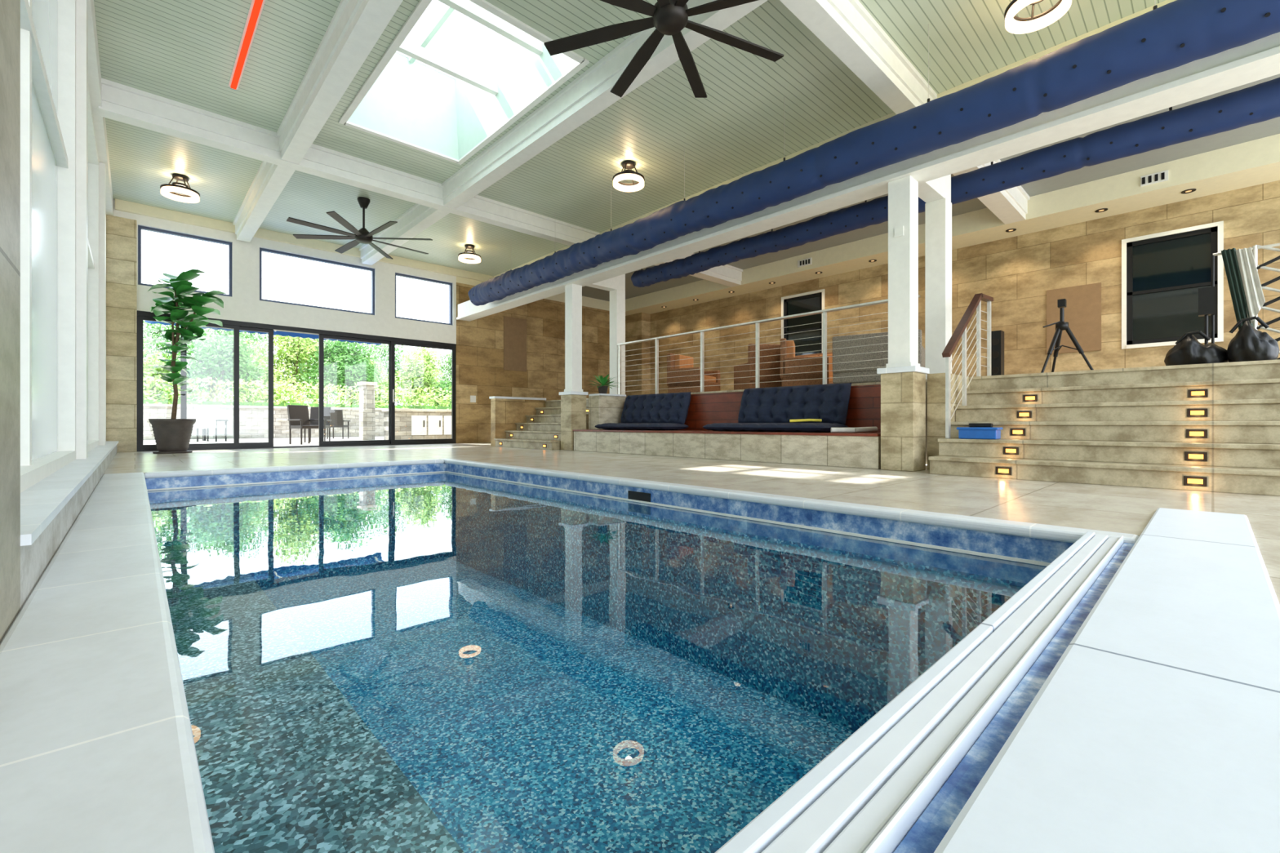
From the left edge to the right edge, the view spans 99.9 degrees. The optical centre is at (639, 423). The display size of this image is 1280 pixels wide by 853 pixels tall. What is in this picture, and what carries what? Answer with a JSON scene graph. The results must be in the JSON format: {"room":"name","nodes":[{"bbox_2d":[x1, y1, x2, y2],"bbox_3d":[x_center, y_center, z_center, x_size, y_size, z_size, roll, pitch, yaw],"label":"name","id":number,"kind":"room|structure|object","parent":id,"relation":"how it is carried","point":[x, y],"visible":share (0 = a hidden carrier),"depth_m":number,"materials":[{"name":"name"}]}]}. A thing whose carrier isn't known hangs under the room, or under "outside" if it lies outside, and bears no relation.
{"room":"indoor swimming pool","nodes":[
{"label":"indoor swimming pool","id":0,"kind":"room"},
{"bbox_2d":[0,0,118,642],"bbox_3d":[-3.561,-1.650,3.241,0.345,4.500,16.600,0,0,-43],"label":"wall","id":1,"kind":"structure","parent":0,"point":[34,522],"depth_m":1.42,"materials":[{"name":"paint"}]},
{"bbox_2d":[20,0,75,493],"bbox_3d":[-3.305,-1.650,2.898,0.130,3.900,4.350,0,0,-43],"label":"window","id":2,"kind":"structure","parent":1,"relation":"in","point":[47,27],"depth_m":3.72,"materials":[{"name":"white glass"}]},
{"bbox_2d":[75,0,105,459],"bbox_3d":[-6.205,-1.650,6.005,0.225,3.900,4.150,0,0,-43],"label":"trim","id":3,"kind":"structure","parent":1,"relation":"attached to","point":[82,14],"depth_m":4.56,"materials":[{"name":"white paint"}]},
{"bbox_2d":[88,86,98,451],"bbox_3d":[-6.214,-1.650,5.996,0.130,3.900,3.750,0,0,-43],"label":"window","id":4,"kind":"structure","parent":1,"relation":"in","point":[93,159],"depth_m":7.29,"materials":[{"name":"white paint"}]},
{"bbox_2d":[105,211,106,441],"bbox_3d":[-8.430,-1.650,8.357,0.130,3.900,2.325,0,0,-43],"label":"window","id":5,"kind":"structure","parent":1,"relation":"in","point":[105,211],"depth_m":9.18,"materials":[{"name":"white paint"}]},
{"bbox_2d":[106,198,609,452],"bbox_3d":[-4.799,-1.700,13.584,12.700,4.400,0.325,0,0,-43],"label":"wall","id":6,"kind":"structure","parent":0,"point":[480,372],"depth_m":12.23,"materials":[{"name":"white paint"}]},
{"bbox_2d":[137,225,231,297],"bbox_3d":[-8.518,-3.013,10.116,1.350,1.075,0.090,0,0,-43],"label":"window","id":7,"kind":"structure","parent":6,"relation":"in","point":[140,227],"depth_m":10.06,"materials":[{"name":"metal"}]},
{"bbox_2d":[144,320,381,345],"bbox_3d":[-7.944,-2.265,12.054,4.620,0.390,1.750,0,0,-43],"label":"awning","id":8,"kind":"object","parent":6,"relation":"attached to","point":[275,332],"visible":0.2,"depth_m":12.81,"materials":[{"name":"blue fabric"}]},
{"bbox_2d":[137,310,456,451],"bbox_3d":[-6.867,-0.757,11.659,5.900,2.515,0.200,0,0,-43],"label":"door","id":9,"kind":"structure","parent":6,"relation":"in","point":[236,326],"depth_m":11.01,"materials":[{"name":"black metal"}]},
{"bbox_2d":[259,247,374,315],"bbox_3d":[-6.913,-3.013,11.623,2.185,1.075,0.090,0,0,-43],"label":"window","id":10,"kind":"structure","parent":6,"relation":"in","point":[261,250],"depth_m":11.56,"materials":[{"name":"metal"}]},
{"bbox_2d":[395,272,452,324],"bbox_3d":[-5.289,-3.013,13.148,1.410,1.075,0.090,0,0,-43],"label":"window","id":11,"kind":"structure","parent":6,"relation":"in","point":[450,284],"depth_m":13.29,"materials":[{"name":"metal"}]},
{"bbox_2d":[503,315,526,371],"bbox_3d":[-3.417,-2.175,14.741,0.700,1.450,0.030,0,0,-43],"label":"acoustic panel","id":12,"kind":"object","parent":6,"relation":"attached to","point":[514,328],"visible":1,"depth_m":14.71,"materials":[{"name":"brown fabric"}]},
{"bbox_2d":[93,0,1279,315],"bbox_3d":[0.875,-3.775,7.578,12.750,0.550,16.850,0,0,-43],"label":"ceiling","id":13,"kind":"structure","parent":0,"point":[757,111],"depth_m":7.17,"materials":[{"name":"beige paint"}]},
{"bbox_2d":[160,173,199,203],"bbox_3d":[-7.250,-3.738,8.487,0.480,0.325,0.480,0,0,-43],"label":"ceiling light","id":14,"kind":"object","parent":13,"relation":"attached to","point":[192,196],"depth_m":8.44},
{"bbox_2d":[228,0,265,89],"bbox_3d":[-3.331,-3.885,4.760,0.090,0.030,4.050,0,0,-43],"label":"heater","id":15,"kind":"object","parent":13,"relation":"attached to","point":[256,6],"visible":1,"depth_m":5.46,"materials":[{"name":"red metal"}]},
{"bbox_2d":[286,196,432,259],"bbox_3d":[-4.800,-3.525,9.348,2.301,0.750,2.301,0,0,-43],"label":"ceiling fan","id":16,"kind":"object","parent":13,"relation":"hanging from","point":[362,236],"depth_m":9.26,"materials":[{"name":"black metal"}]},
{"bbox_2d":[338,0,589,164],"bbox_3d":[-2.214,-4.463,6.357,1.645,1.175,3.120,0,0,-43],"label":"skylight","id":17,"kind":"object","parent":13,"relation":"attached to","point":[415,97],"visible":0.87,"depth_m":7.05,"materials":[{"name":"glass"}]},
{"bbox_2d":[457,244,480,263],"bbox_3d":[-3.733,-3.738,11.790,0.480,0.325,0.480,0,0,-43],"label":"ceiling light","id":18,"kind":"object","parent":13,"relation":"attached to","point":[465,257],"depth_m":11.71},
{"bbox_2d":[98,0,937,265],"bbox_3d":[-0.800,-3.738,5.782,7.350,0.325,16.525,0,0,-43],"label":"ceiling beam","id":19,"kind":"structure","parent":13,"relation":"attached to","point":[845,27],"depth_m":6.44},
{"bbox_2d":[612,160,644,191],"bbox_3d":[-0.171,-3.738,8.070,0.480,0.325,0.480,0,0,-43],"label":"ceiling light","id":20,"kind":"object","parent":13,"relation":"attached to","point":[628,174],"depth_m":8.01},
{"bbox_2d":[543,0,783,97],"bbox_3d":[0.240,-3.525,4.273,2.134,0.750,2.134,0,0,-43],"label":"ceiling fan","id":21,"kind":"object","parent":13,"relation":"hanging from","point":[669,17],"depth_m":4.47,"materials":[{"name":"black metal"}]},
{"bbox_2d":[797,257,812,267],"bbox_3d":[3.753,-3.675,12.270,0.030,0.150,0.350,0,0,-43],"label":"ceiling vent","id":22,"kind":"object","parent":13,"relation":"in","point":[808,261],"visible":1,"depth_m":12.27,"materials":[{"name":"white metal"}]},
{"bbox_2d":[654,159,1030,287],"bbox_3d":[3.080,-3.688,10.197,3.850,0.375,6.370,0,0,-43],"label":"ceiling beam","id":23,"kind":"structure","parent":13,"relation":"attached to","point":[1010,206],"depth_m":9.03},
{"bbox_2d":[468,0,1279,306],"bbox_3d":[1.394,-3.274,6.762,0.495,1.252,14.950,0,0,-43],"label":"air duct","id":24,"kind":"object","parent":13,"relation":"hanging from","point":[1176,33],"visible":1,"depth_m":4.93,"materials":[{"name":"blue fabric"}]},
{"bbox_2d":[631,77,1279,287],"bbox_3d":[4.005,-3.380,7.190,0.416,0.990,12.001,0,0,-43],"label":"air duct","id":25,"kind":"object","parent":13,"relation":"hanging from","point":[1259,103],"visible":0.89,"depth_m":6.28,"materials":[{"name":"blue fabric"}]},
{"bbox_2d":[1004,0,1071,34],"bbox_3d":[3.473,-3.738,4.702,0.480,0.325,0.480,0,0,-43],"label":"ceiling light","id":26,"kind":"object","parent":13,"relation":"attached to","point":[1015,24],"depth_m":4.79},
{"bbox_2d":[1140,169,1168,186],"bbox_3d":[7.706,-3.675,8.060,0.030,0.150,0.300,0,0,-43],"label":"ceiling vent","id":27,"kind":"object","parent":13,"relation":"in","point":[1161,176],"visible":1,"depth_m":8.05,"materials":[{"name":"white paint"}]},
{"bbox_2d":[103,442,1279,604],"bbox_3d":[-0.816,0.575,5.818,7.225,0.150,16.600,0,0,-43],"label":"floor","id":28,"kind":"structure","parent":0,"point":[1113,508],"depth_m":4.36,"materials":[{"name":"tile"}]},
{"bbox_2d":[147,269,226,453],"bbox_3d":[-7.837,-1.079,9.338,0.709,3.158,1.041,0,0,34],"label":"potted plant","id":29,"kind":"object","parent":28,"relation":"on","point":[173,435],"visible":1,"depth_m":9.17,"materials":[{"name":"plant"}]},
{"bbox_2d":[488,395,546,446],"bbox_3d":[-2.771,-0.050,12.282,1.325,1.100,0.250,0,0,-43],"label":"wall","id":30,"kind":"structure","parent":28,"relation":"on","point":[505,411],"depth_m":11.99,"materials":[{"name":"stone"}]},
{"bbox_2d":[493,405,588,449],"bbox_3d":[-1.953,0.067,11.404,1.335,0.867,2.200,0,0,-43],"label":"stairs","id":31,"kind":"structure","parent":28,"relation":"on","point":[541,430],"depth_m":11.31,"materials":[{"name":"stone"}]},
{"bbox_2d":[559,391,588,450],"bbox_3d":[-1.264,-0.050,10.220,0.400,1.100,0.400,0,0,-43],"label":"stone pier","id":32,"kind":"object","parent":28,"relation":"on","point":[573,403],"visible":0.91,"depth_m":10.09,"materials":[{"name":"stone"}]},
{"bbox_2d":[564,284,582,391],"bbox_3d":[-1.264,-1.610,10.220,0.260,2.020,0.260,0,0,-43],"label":"column","id":33,"kind":"structure","parent":32,"relation":"on","point":[573,292],"depth_m":10.14,"materials":[{"name":"white paint"}]},
{"bbox_2d":[145,462,1074,852],"bbox_3d":[-1.465,1.250,3.897,3.400,1.400,7.212,0,0,-43],"label":"swimming pool","id":34,"kind":"object","parent":28,"relation":"in","point":[599,679],"visible":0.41,"depth_m":3.40,"materials":[{"name":"blue liquid"}]},
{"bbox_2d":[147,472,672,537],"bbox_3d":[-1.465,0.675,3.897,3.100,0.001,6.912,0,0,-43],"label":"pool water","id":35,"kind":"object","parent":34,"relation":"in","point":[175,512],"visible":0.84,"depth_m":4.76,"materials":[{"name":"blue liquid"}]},
{"bbox_2d":[0,458,1139,852],"bbox_3d":[-1.522,0.522,3.849,3.510,0.055,7.255,0,0,-43],"label":"pool coping","id":36,"kind":"object","parent":34,"relation":"on","point":[98,754],"visible":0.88,"depth_m":1.02,"materials":[{"name":"stone"}]},
{"bbox_2d":[573,384,880,469],"bbox_3d":[1.091,-0.030,8.305,1.140,1.060,5.605,0,0,-43],"label":"built-in bench","id":37,"kind":"object","parent":28,"relation":"on","point":[862,450],"visible":0.59,"depth_m":7.47,"materials":[{"name":"stone"}]},
{"bbox_2d":[588,373,620,393],"bbox_3d":[-0.677,-0.749,10.210,0.672,0.377,0.514,0,0,-26],"label":"potted fern","id":38,"kind":"object","parent":37,"relation":"on","point":[602,388],"visible":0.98,"depth_m":10.15,"materials":[{"name":"green plant"}]},
{"bbox_2d":[594,391,690,430],"bbox_3d":[0.071,-0.214,9.429,0.862,0.648,1.750,0,0,-43],"label":"bench cushion","id":39,"kind":"object","parent":37,"relation":"on","point":[658,411],"visible":0.98,"depth_m":9.34,"materials":[{"name":"blue fabric"}]},
{"bbox_2d":[702,382,851,432],"bbox_3d":[1.885,-0.214,7.497,0.862,0.648,1.950,0,0,-43],"label":"bench cushion","id":40,"kind":"object","parent":37,"relation":"on","point":[771,409],"visible":0.94,"depth_m":7.40,"materials":[{"name":"blue fabric"}]},
{"bbox_2d":[789,418,822,422],"bbox_3d":[2.107,-0.040,6.843,0.393,0.045,0.047,0,0,7],"label":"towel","id":41,"kind":"object","parent":40,"relation":"on","point":[799,420],"visible":1,"depth_m":6.83,"materials":[{"name":"yellow fabric"}]},
{"bbox_2d":[831,426,877,432],"bbox_3d":[2.546,0.070,6.380,0.560,0.070,0.102,0,0,-4],"label":"towel","id":42,"kind":"object","parent":37,"relation":"on","point":[860,429],"visible":1,"depth_m":6.35,"materials":[{"name":"white fabric"}]},
{"bbox_2d":[876,365,929,471],"bbox_3d":[2.854,-0.050,5.835,0.400,1.100,0.400,0,0,-43],"label":"stone pier","id":43,"kind":"object","parent":28,"relation":"on","point":[903,388],"visible":1,"depth_m":5.71,"materials":[{"name":"stone"}]},
{"bbox_2d":[885,175,919,368],"bbox_3d":[2.854,-1.610,5.835,0.260,2.020,0.260,0,0,-43],"label":"column","id":44,"kind":"structure","parent":43,"relation":"on","point":[903,193],"depth_m":5.74,"materials":[{"name":"white paint"}]},
{"bbox_2d":[894,226,903,237],"bbox_3d":[2.768,-2.050,5.748,0.015,0.100,0.090,0,0,-43],"label":"thermostat","id":45,"kind":"object","parent":44,"relation":"attached to","point":[899,231],"visible":1,"depth_m":5.74,"materials":[{"name":"white paint"}]},
{"bbox_2d":[927,373,969,470],"bbox_3d":[3.469,-0.020,6.039,0.775,1.040,0.195,0,0,-43],"label":"wall","id":46,"kind":"structure","parent":28,"relation":"on","point":[935,382],"depth_m":5.80,"materials":[{"name":"stone"}]},
{"bbox_2d":[928,378,1279,496],"bbox_3d":[5.192,0.067,3.795,1.335,0.867,5.425,0,0,-43],"label":"stairs","id":47,"kind":"structure","parent":28,"relation":"on","point":[1220,436],"depth_m":4.63,"materials":[{"name":"stone"}]},
{"bbox_2d":[942,293,993,438],"bbox_3d":[3.669,-0.687,5.983,1.587,1.673,0.070,0,0,-43],"label":"stair handrail","id":48,"kind":"object","parent":47,"relation":"on","point":[975,304],"visible":0.96,"depth_m":5.84,"materials":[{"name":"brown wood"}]},
{"bbox_2d":[956,422,1003,439],"bbox_3d":[3.371,0.073,5.343,0.200,0.155,0.355,0,0,-43],"label":"storage bin","id":49,"kind":"object","parent":47,"relation":"on","point":[975,430],"visible":1,"depth_m":5.28,"materials":[{"name":"plastic"}]},
{"bbox_2d":[995,466,1011,475],"bbox_3d":[3.298,0.428,4.880,0.010,0.070,0.120,0,0,-43],"label":"step light","id":50,"kind":"object","parent":47,"relation":"attached to","point":[999,470],"depth_m":4.88,"materials":[{"name":"yellow metal"}]},
{"bbox_2d":[1003,446,1018,454],"bbox_3d":[3.487,0.255,5.058,0.010,0.070,0.120,0,0,-43],"label":"step light","id":51,"kind":"object","parent":47,"relation":"attached to","point":[1006,450],"depth_m":5.06,"materials":[{"name":"yellow metal"}]},
{"bbox_2d":[1010,428,1025,435],"bbox_3d":[3.677,0.082,5.236,0.010,0.070,0.120,0,0,-43],"label":"step light","id":52,"kind":"object","parent":47,"relation":"attached to","point":[1014,432],"depth_m":5.23,"materials":[{"name":"yellow glass"}]},
{"bbox_2d":[1017,410,1031,417],"bbox_3d":[3.867,-0.092,5.414,0.010,0.070,0.120,0,0,-43],"label":"step light","id":53,"kind":"object","parent":47,"relation":"attached to","point":[1020,414],"depth_m":5.41,"materials":[{"name":"yellow metal"}]},
{"bbox_2d":[1022,394,1037,401],"bbox_3d":[4.056,-0.265,5.592,0.010,0.070,0.120,0,0,-43],"label":"step light","id":54,"kind":"object","parent":47,"relation":"attached to","point":[1026,397],"depth_m":5.59,"materials":[{"name":"yellow glass"}]},
{"bbox_2d":[1183,475,1206,486],"bbox_3d":[4.126,0.428,3.998,0.010,0.070,0.120,0,0,-43],"label":"step light","id":55,"kind":"object","parent":47,"relation":"attached to","point":[1188,481],"depth_m":4.00,"materials":[{"name":"yellow glass"}]},
{"bbox_2d":[1185,451,1207,461],"bbox_3d":[4.316,0.255,4.176,0.010,0.070,0.120,0,0,-43],"label":"step light","id":56,"kind":"object","parent":47,"relation":"attached to","point":[1189,455],"depth_m":4.17,"materials":[{"name":"yellow glass"}]},
{"bbox_2d":[1186,429,1207,438],"bbox_3d":[4.505,0.082,4.354,0.010,0.070,0.120,0,0,-43],"label":"step light","id":57,"kind":"object","parent":47,"relation":"attached to","point":[1190,433],"depth_m":4.35,"materials":[{"name":"yellow metal"}]},
{"bbox_2d":[1186,408,1207,417],"bbox_3d":[4.695,-0.092,4.532,0.010,0.070,0.120,0,0,-43],"label":"step light","id":58,"kind":"object","parent":47,"relation":"attached to","point":[1191,412],"depth_m":4.53,"materials":[{"name":"yellow metal"}]},
{"bbox_2d":[1187,389,1208,397],"bbox_3d":[4.884,-0.265,4.710,0.010,0.070,0.120,0,0,-43],"label":"step light","id":59,"kind":"object","parent":47,"relation":"attached to","point":[1191,393],"depth_m":4.71,"materials":[{"name":"yellow glass"}]},
{"bbox_2d":[933,507,1279,852],"bbox_3d":[1.451,0.541,1.428,4.530,0.118,0.345,0,0,-43],"label":"ledge","id":60,"kind":"object","parent":28,"relation":"on","point":[1156,729],"visible":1,"depth_m":0.86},
{"bbox_2d":[493,0,1176,277],"bbox_3d":[1.899,-3.575,8.368,0.375,0.850,16.600,0,0,-43],"label":"header beam","id":61,"kind":"structure","parent":0,"point":[1039,55],"depth_m":6.26,"materials":[{"name":"beige paint"}]},
{"bbox_2d":[456,31,1279,321],"bbox_3d":[1.551,-2.885,7.990,1.400,0.530,16.525,0,0,-43],"label":"header beam","id":62,"kind":"structure","parent":0,"point":[1260,59],"depth_m":5.34,"materials":[{"name":"white paint"}]},
{"bbox_2d":[544,359,1279,464],"bbox_3d":[3.647,-0.020,10.009,4.980,1.040,16.600,0,0,-43],"label":"floor","id":63,"kind":"structure","parent":0,"point":[1264,369],"depth_m":5.26,"materials":[{"name":"stone"}]},
{"bbox_2d":[609,289,625,395],"bbox_3d":[-0.462,-1.620,10.973,0.260,2.160,0.260,0,0,-43],"label":"column","id":64,"kind":"structure","parent":63,"relation":"on","point":[617,297],"depth_m":10.90,"materials":[{"name":"white paint"}]},
{"bbox_2d":[666,353,719,393],"bbox_3d":[1.118,-0.990,11.150,0.775,0.900,0.900,0,0,35],"label":"lounge armchair","id":65,"kind":"object","parent":63,"relation":"on","point":[693,378],"visible":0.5,"depth_m":10.91,"materials":[{"name":"brown leather"}]},
{"bbox_2d":[733,343,782,390],"bbox_3d":[2.301,-0.990,10.103,0.850,0.900,0.775,0,0,-12],"label":"lounge armchair","id":66,"kind":"object","parent":63,"relation":"on","point":[769,371],"visible":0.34,"depth_m":9.72,"materials":[{"name":"brown leather"}]},
{"bbox_2d":[617,294,919,394],"bbox_3d":[1.522,-1.070,8.751,0.100,1.060,5.675,0,0,-43],"label":"cable railing","id":67,"kind":"object","parent":63,"relation":"on","point":[824,312],"visible":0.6,"depth_m":8.40,"materials":[{"name":"metal"}]},
{"bbox_2d":[780,337,828,386],"bbox_3d":[2.864,-0.990,9.358,0.775,0.900,0.850,0,0,18],"label":"lounge armchair","id":68,"kind":"object","parent":63,"relation":"on","point":[789,371],"visible":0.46,"depth_m":8.98,"materials":[{"name":"brown leather"}]},
{"bbox_2d":[795,351,833,383],"bbox_3d":[3.569,-1.052,11.994,0.775,1.025,2.300,0,0,-43],"label":"lounge sofa","id":69,"kind":"object","parent":63,"relation":"on","point":[828,354],"visible":0.02,"depth_m":11.66,"materials":[{"name":"leather"}]},
{"bbox_2d":[832,329,924,383],"bbox_3d":[3.609,-0.934,8.118,1.200,0.789,0.775,0,0,32],"label":"wicker sofa","id":70,"kind":"object","parent":63,"relation":"on","point":[866,371],"visible":0.42,"depth_m":7.89,"materials":[{"name":"wicker"}]},
{"bbox_2d":[924,197,951,379],"bbox_3d":[3.656,-1.620,6.588,0.260,2.160,0.260,0,0,-43],"label":"column","id":71,"kind":"structure","parent":63,"relation":"on","point":[938,213],"depth_m":6.51,"materials":[{"name":"white paint"}]},
{"bbox_2d":[991,330,1004,375],"bbox_3d":[5.681,-1.002,8.559,0.250,0.925,0.200,0,0,-43],"label":"floor speaker","id":72,"kind":"object","parent":63,"relation":"on","point":[997,336],"visible":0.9,"depth_m":8.48,"materials":[{"name":"black metal"}]},
{"bbox_2d":[1040,298,1093,373],"bbox_3d":[5.684,-1.097,7.101,0.677,1.106,0.598,0,0,-43],"label":"camera tripod","id":73,"kind":"object","parent":63,"relation":"on","point":[1060,326],"visible":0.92,"depth_m":7.12,"materials":[{"name":"black metal"}]},
{"bbox_2d":[1164,330,1227,365],"bbox_3d":[6.035,-0.771,5.839,0.461,0.463,0.500,0,0,-43],"label":"duffel bag","id":74,"kind":"object","parent":63,"relation":"on","point":[1188,350],"visible":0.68,"depth_m":5.74,"materials":[{"name":"black leather"}]},
{"bbox_2d":[1198,243,1279,359],"bbox_3d":[6.667,-1.233,5.755,0.600,1.395,0.962,0,0,-43],"label":"stand","id":75,"kind":"object","parent":63,"relation":"on","point":[1242,267],"visible":0.68,"depth_m":5.81,"materials":[{"name":"metal"}]},
{"bbox_2d":[1226,315,1279,362],"bbox_3d":[6.249,-0.813,5.491,0.417,0.547,0.360,0,0,-43],"label":"backpack","id":76,"kind":"object","parent":63,"relation":"on","point":[1249,344],"visible":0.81,"depth_m":5.39,"materials":[{"name":"black leather"}]},
{"bbox_2d":[715,531,1123,852],"bbox_3d":[0.943,0.518,1.333,3.050,0.065,0.122,0,0,-43],"label":"track","id":77,"kind":"object","parent":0,"point":[869,792],"depth_m":0.84,"materials":[{"name":"white plastic"}]},
{"bbox_2d":[625,180,1279,395],"bbox_3d":[5.398,-2.220,11.654,0.575,3.360,16.600,0,0,-43],"label":"wall","id":78,"kind":"structure","parent":0,"point":[1018,272],"depth_m":10.07,"materials":[{"name":"tile"}]},
{"bbox_2d":[781,288,824,355],"bbox_3d":[4.025,-2.300,13.280,0.150,1.820,1.170,0,0,-43],"label":"window","id":79,"kind":"structure","parent":78,"relation":"in","point":[802,303],"depth_m":13.27,"materials":[{"name":"black glass"}]},
{"bbox_2d":[1046,282,1101,354],"bbox_3d":[7.590,-1.825,9.425,0.030,1.150,0.750,0,0,-43],"label":"acoustic panel","id":80,"kind":"object","parent":78,"relation":"attached to","point":[1082,311],"visible":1,"depth_m":9.37,"materials":[{"name":"beige fabric"}]},
{"bbox_2d":[1121,221,1223,349],"bbox_3d":[8.447,-2.150,8.571,0.150,1.820,1.150,0,0,-43],"label":"window","id":81,"kind":"structure","parent":78,"relation":"in","point":[1162,276],"depth_m":8.58,"materials":[{"name":"black glass"}]},
{"bbox_2d":[893,542,1134,852],"bbox_3d":[1.001,0.583,1.271,3.050,0.135,0.043,0,0,-43],"label":"tile border","id":82,"kind":"object","parent":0,"point":[931,827],"depth_m":0.88,"materials":[{"name":"blue tile"}]},
{"label":"outside","id":83,"kind":"structure","parent":0,"visible":0},
{"bbox_3d":[-20.092,0.630,36.004,140.000,0.140,140.000,0,0,-43],"label":"ground","id":84,"kind":"structure","parent":83,"visible":0},
{"bbox_2d":[142,338,191,399],"bbox_3d":[-20.628,-1.844,21.935,3.709,4.829,2.886,0,0,-21],"label":"tree","id":85,"kind":"object","parent":84,"relation":"on","point":[148,370],"visible":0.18,"depth_m":21.96,"materials":[{"name":"green plant"}]},
{"bbox_2d":[142,320,214,373],"bbox_3d":[-27.156,-3.058,30.687,5.009,7.237,5.664,0,0,-43],"label":"tree","id":86,"kind":"object","parent":84,"relation":"on","point":[153,336],"visible":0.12,"depth_m":30.05,"materials":[{"name":"green plant"}]},
{"bbox_2d":[158,328,266,401],"bbox_3d":[-17.691,-1.704,22.610,3.390,4.540,3.359,0,0,-7],"label":"tree","id":87,"kind":"object","parent":84,"relation":"on","point":[215,359],"visible":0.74,"depth_m":21.89,"materials":[{"name":"green plant"}]},
{"bbox_2d":[186,328,274,401],"bbox_3d":[-25.321,-3.291,33.797,4.066,7.705,5.668,0,0,-8],"label":"tree","id":88,"kind":"object","parent":84,"relation":"on","point":[250,335],"visible":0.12,"depth_m":34.00,"materials":[{"name":"green plant"}]},
{"bbox_2d":[220,339,287,402],"bbox_3d":[-18.803,-1.767,25.813,3.421,4.665,3.394,0,0,-43],"label":"tree","id":89,"kind":"object","parent":84,"relation":"on","point":[263,357],"visible":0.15,"depth_m":25.96,"materials":[{"name":"green plant"}]},
{"bbox_2d":[252,334,330,403],"bbox_3d":[-16.741,-2.383,26.390,3.097,5.890,4.962,0,0,-15],"label":"tree","id":90,"kind":"object","parent":84,"relation":"on","point":[298,351],"visible":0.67,"depth_m":25.79,"materials":[{"name":"green plant"}]},
{"bbox_2d":[142,404,446,439],"bbox_3d":[-12.601,-0.037,19.992,17.100,1.175,0.500,0,0,-43],"label":"wall","id":91,"kind":"structure","parent":84,"relation":"on","point":[253,420],"depth_m":18.85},
{"bbox_2d":[142,435,447,450],"bbox_3d":[-8.398,0.535,16.978,19.000,0.050,9.550,0,0,-43],"label":"patio","id":92,"kind":"structure","parent":84,"relation":"on","point":[277,442],"depth_m":15.63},
{"bbox_2d":[194,407,228,441],"bbox_3d":[-12.178,0.022,15.271,0.580,0.975,0.580,0,0,-6],"label":"patio chair","id":93,"kind":"object","parent":92,"relation":"on","point":[206,417],"visible":0.89,"depth_m":15.05,"materials":[{"name":"white fabric"}]},
{"bbox_2d":[286,404,318,444],"bbox_3d":[-8.387,0.022,13.437,0.582,0.975,0.582,0,0,24],"label":"patio chair","id":94,"kind":"object","parent":92,"relation":"on","point":[298,415],"visible":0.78,"depth_m":13.41,"materials":[{"name":"brown wicker"}]},
{"bbox_2d":[304,407,331,442],"bbox_3d":[-8.850,0.022,14.784,0.580,0.975,0.580,0,0,-15],"label":"patio chair","id":95,"kind":"object","parent":92,"relation":"on","point":[313,411],"visible":0.49,"depth_m":14.94,"materials":[{"name":"brown metal"}]},
{"bbox_2d":[326,409,350,439],"bbox_3d":[-10.078,0.022,17.928,0.580,0.975,0.580,0,0,-6],"label":"patio chair","id":96,"kind":"object","parent":92,"relation":"on","point":[336,415],"visible":0.8,"depth_m":17.72,"materials":[{"name":"brown metal"}]},
{"bbox_2d":[356,381,377,439],"bbox_3d":[-8.577,-0.395,16.912,0.450,1.810,0.500,0,0,-43],"label":"pillar","id":97,"kind":"structure","parent":92,"relation":"on","point":[366,389],"depth_m":16.77,"materials":[{"name":"beige stone"}]},
{"bbox_2d":[382,408,451,439],"bbox_3d":[-6.806,0.035,16.998,2.250,0.950,1.000,0,0,-43],"label":"outdoor kitchen","id":98,"kind":"object","parent":92,"relation":"on","point":[410,424],"visible":0.68,"depth_m":16.47,"materials":[{"name":"white stone"}]},
{"bbox_2d":[142,374,451,409],"bbox_3d":[-12.575,-0.553,22.211,22.336,2.496,1.456,0,0,-43],"label":"hedge","id":99,"kind":"object","parent":84,"relation":"on","point":[282,402],"visible":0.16,"depth_m":20.80,"materials":[{"name":"green plant"}]},
{"bbox_2d":[275,334,359,404],"bbox_3d":[-20.279,-3.089,34.319,4.376,7.301,5.968,0,0,10],"label":"tree","id":100,"kind":"object","parent":84,"relation":"on","point":[327,402],"visible":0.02,"depth_m":33.62,"materials":[{"name":"green plant"}]},
{"bbox_2d":[294,338,386,404],"bbox_3d":[-14.592,-2.240,27.061,3.745,5.609,4.664,0,0,-3],"label":"tree","id":101,"kind":"object","parent":84,"relation":"on","point":[354,366],"visible":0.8,"depth_m":26.07,"materials":[{"name":"green plant"}]},
{"bbox_2d":[333,354,400,404],"bbox_3d":[-14.811,-1.661,29.473,2.916,4.449,3.562,0,0,0],"label":"tree","id":102,"kind":"object","parent":84,"relation":"on","point":[383,384],"visible":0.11,"depth_m":29.74,"materials":[{"name":"green plant"}]},
{"bbox_2d":[360,343,442,405],"bbox_3d":[-16.528,-2.957,36.789,5.866,7.047,3.961,0,0,-43],"label":"tree","id":103,"kind":"object","parent":84,"relation":"on","point":[386,358],"visible":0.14,"depth_m":36.31,"materials":[{"name":"green plant"}]},
{"bbox_2d":[395,346,443,406],"bbox_3d":[-11.851,-1.867,28.469,2.513,4.866,4.036,0,0,-43],"label":"tree","id":104,"kind":"object","parent":84,"relation":"on","point":[423,365],"visible":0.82,"depth_m":27.86,"materials":[{"name":"green plant"}]},
{"bbox_2d":[395,351,451,406],"bbox_3d":[-16.412,-2.657,42.029,5.469,6.437,4.598,0,0,-29],"label":"tree","id":105,"kind":"object","parent":84,"relation":"on","point":[447,351],"visible":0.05,"depth_m":42.22,"materials":[{"name":"green plant"}]},
{"bbox_2d":[427,351,451,406],"bbox_3d":[-10.294,-2.087,30.195,3.554,5.296,3.241,0,0,-21],"label":"tree","id":106,"kind":"object","parent":84,"relation":"on","point":[448,383],"visible":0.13,"depth_m":29.69,"materials":[{"name":"green plant"}]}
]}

